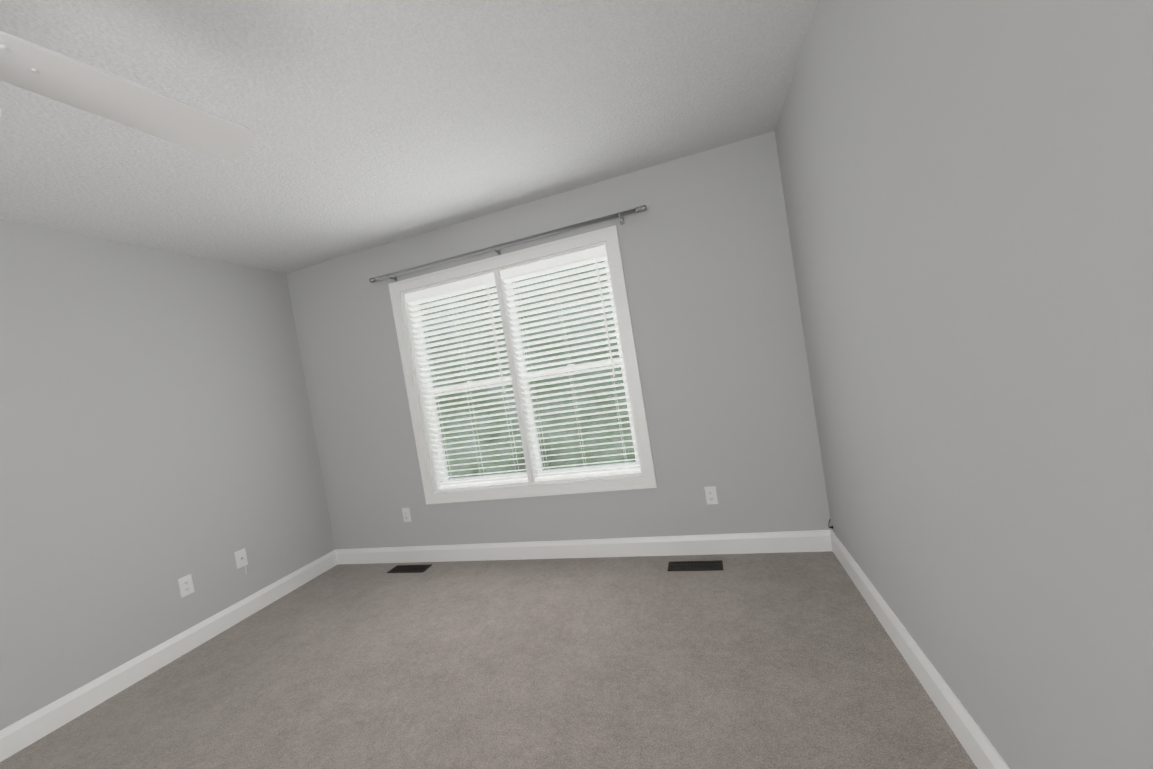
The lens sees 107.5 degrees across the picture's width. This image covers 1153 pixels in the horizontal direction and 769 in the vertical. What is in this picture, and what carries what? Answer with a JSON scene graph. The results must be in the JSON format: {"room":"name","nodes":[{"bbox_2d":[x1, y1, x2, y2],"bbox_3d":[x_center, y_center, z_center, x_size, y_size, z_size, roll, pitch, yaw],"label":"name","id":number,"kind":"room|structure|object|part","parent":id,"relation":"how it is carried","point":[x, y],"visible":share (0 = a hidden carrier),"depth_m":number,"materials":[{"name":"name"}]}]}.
{"room":"empty bedroom","nodes":[
{"label":"empty bedroom","id":0,"kind":"room"},
{"bbox_2d":[0,219,334,729],"bbox_3d":[-2.923,0.478,1.250,0.150,2.440,4.740,-9,2,17],"label":"wall","id":1,"kind":"structure","parent":0,"point":[157,438],"depth_m":2.40,"materials":[{"name":"grey paint"}]},
{"bbox_2d":[0,550,337,761],"bbox_3d":[-2.661,1.610,1.260,0.016,0.122,4.740,-9,2,17],"label":"baseboard","id":2,"kind":"structure","parent":1,"relation":"attached to","point":[23,733],"depth_m":2.29,"materials":[{"name":"white wood"}]},
{"bbox_2d":[178,574,194,597],"bbox_3d":[-2.339,1.208,2.536,0.007,0.115,0.070,-9,2,17],"label":"outlet","id":3,"kind":"object","parent":1,"relation":"attached to","point":[186,586],"visible":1,"depth_m":2.53,"materials":[{"name":"white plastic"}]},
{"bbox_2d":[234,548,247,573],"bbox_3d":[-2.235,1.193,2.838,0.034,0.168,0.070,-9,2,17],"label":"outlet plate","id":4,"kind":"object","parent":1,"relation":"attached to","point":[241,558],"visible":0.98,"depth_m":2.84,"materials":[{"name":"white plastic"}]},
{"bbox_2d":[0,0,818,272],"bbox_3d":[-1.299,-1.051,0.660,4.003,0.100,5.040,-9,2,17],"label":"ceiling","id":5,"kind":"structure","parent":0,"point":[369,124],"depth_m":1.75,"materials":[{"name":"white paint"}]},
{"bbox_2d":[0,31,254,159],"bbox_3d":[-1.200,-0.683,0.683,1.218,0.658,1.209,-9,2,17],"label":"ceiling fan","id":6,"kind":"object","parent":5,"relation":"hanging from","point":[38,69],"visible":1,"depth_m":0.99,"materials":[{"name":"white"}]},
{"bbox_2d":[0,551,976,768],"bbox_3d":[-0.897,1.456,0.734,4.003,0.100,5.040,-9,2,17],"label":"floor","id":7,"kind":"structure","parent":0,"point":[792,660],"depth_m":1.84,"materials":[{"name":"carpet"}]},
{"bbox_2d":[387,564,431,572],"bbox_3d":[-1.256,1.383,3.178,0.320,0.012,0.110,-9,2,17],"label":"air vent register","id":8,"kind":"object","parent":7,"relation":"on","point":[409,568],"visible":1,"depth_m":3.17,"materials":[{"name":"brown metal"}]},
{"bbox_2d":[667,560,722,570],"bbox_3d":[0.712,1.087,2.540,0.320,0.012,0.110,-9,2,17],"label":"air vent register","id":9,"kind":"object","parent":7,"relation":"on","point":[695,565],"visible":1,"depth_m":2.54,"materials":[{"name":"brown metal"}]},
{"bbox_2d":[286,131,831,548],"bbox_3d":[-0.415,0.023,3.038,4.003,2.440,0.150,-9,2,17],"label":"wall","id":10,"kind":"structure","parent":0,"point":[710,280],"depth_m":2.67,"materials":[{"name":"grey paint"}]},
{"bbox_2d":[402,507,411,521],"bbox_3d":[-1.328,1.018,3.298,0.070,0.115,0.007,-9,2,17],"label":"outlet","id":11,"kind":"object","parent":10,"relation":"attached to","point":[406,514],"visible":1,"depth_m":3.29,"materials":[{"name":"white plastic"}]},
{"bbox_2d":[369,205,646,282],"bbox_3d":[-0.547,-0.919,2.878,2.067,0.070,0.092,-9,2,17],"label":"curtain rod","id":12,"kind":"object","parent":10,"relation":"attached to","point":[620,215],"visible":0.98,"depth_m":2.80,"materials":[{"name":"silver metal"}]},
{"bbox_2d":[388,225,656,504],"bbox_3d":[-0.423,-0.052,3.018,1.750,1.688,0.171,-9,2,17],"label":"window","id":13,"kind":"structure","parent":10,"relation":"in","point":[609,236],"depth_m":2.98,"materials":[{"name":"white"}]},
{"bbox_2d":[404,272,527,488],"bbox_3d":[-0.809,0.006,3.115,0.759,1.501,0.072,-9,2,17],"label":"window blinds","id":14,"kind":"object","parent":13,"relation":"attached to","point":[453,286],"visible":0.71,"depth_m":3.11,"materials":[{"name":"white plastic"}]},
{"bbox_3d":[-0.410,-0.055,3.063,1.569,1.507,0.047,-9,2,17],"label":"window sash","id":15,"kind":"part","parent":13,"relation":"part of","materials":[{"name":"white plastic"}]},
{"bbox_2d":[500,245,640,480],"bbox_3d":[-0.049,-0.108,2.884,0.759,1.501,0.072,-9,2,17],"label":"window blinds","id":16,"kind":"object","parent":13,"relation":"attached to","point":[571,258],"visible":0.85,"depth_m":2.88,"materials":[{"name":"white plastic"}]},
{"bbox_2d":[335,530,831,563],"bbox_3d":[-0.255,1.173,2.993,3.703,0.122,0.016,-9,2,17],"label":"baseboard","id":17,"kind":"structure","parent":10,"relation":"attached to","point":[782,542],"depth_m":2.85,"materials":[{"name":"white wood"}]},
{"bbox_2d":[704,486,717,504],"bbox_3d":[0.842,0.695,2.640,0.070,0.115,0.007,-9,2,17],"label":"outlet","id":18,"kind":"object","parent":10,"relation":"attached to","point":[711,495],"visible":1,"depth_m":2.64,"materials":[{"name":"white plastic"}]},
{"bbox_2d":[775,0,1152,768],"bbox_3d":[0.727,-0.074,0.144,0.150,2.440,4.740,-9,2,17],"label":"wall","id":19,"kind":"structure","parent":0,"point":[967,188],"depth_m":0.89,"materials":[{"name":"grey paint"}]},
{"bbox_2d":[830,530,1009,768],"bbox_3d":[0.831,1.082,0.202,0.016,0.122,4.740,-9,2,17],"label":"baseboard","id":20,"kind":"structure","parent":19,"relation":"attached to","point":[979,748],"depth_m":1.42,"materials":[{"name":"white wood"}]},
{"label":"outside","id":21,"kind":"structure","parent":0,"visible":0},
{"bbox_2d":[420,261,635,478],"bbox_3d":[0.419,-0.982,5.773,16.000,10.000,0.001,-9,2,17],"label":"window glass","id":22,"kind":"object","parent":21,"point":[576,455],"depth_m":6.12,"materials":[{"name":"clear glass"}]}
]}

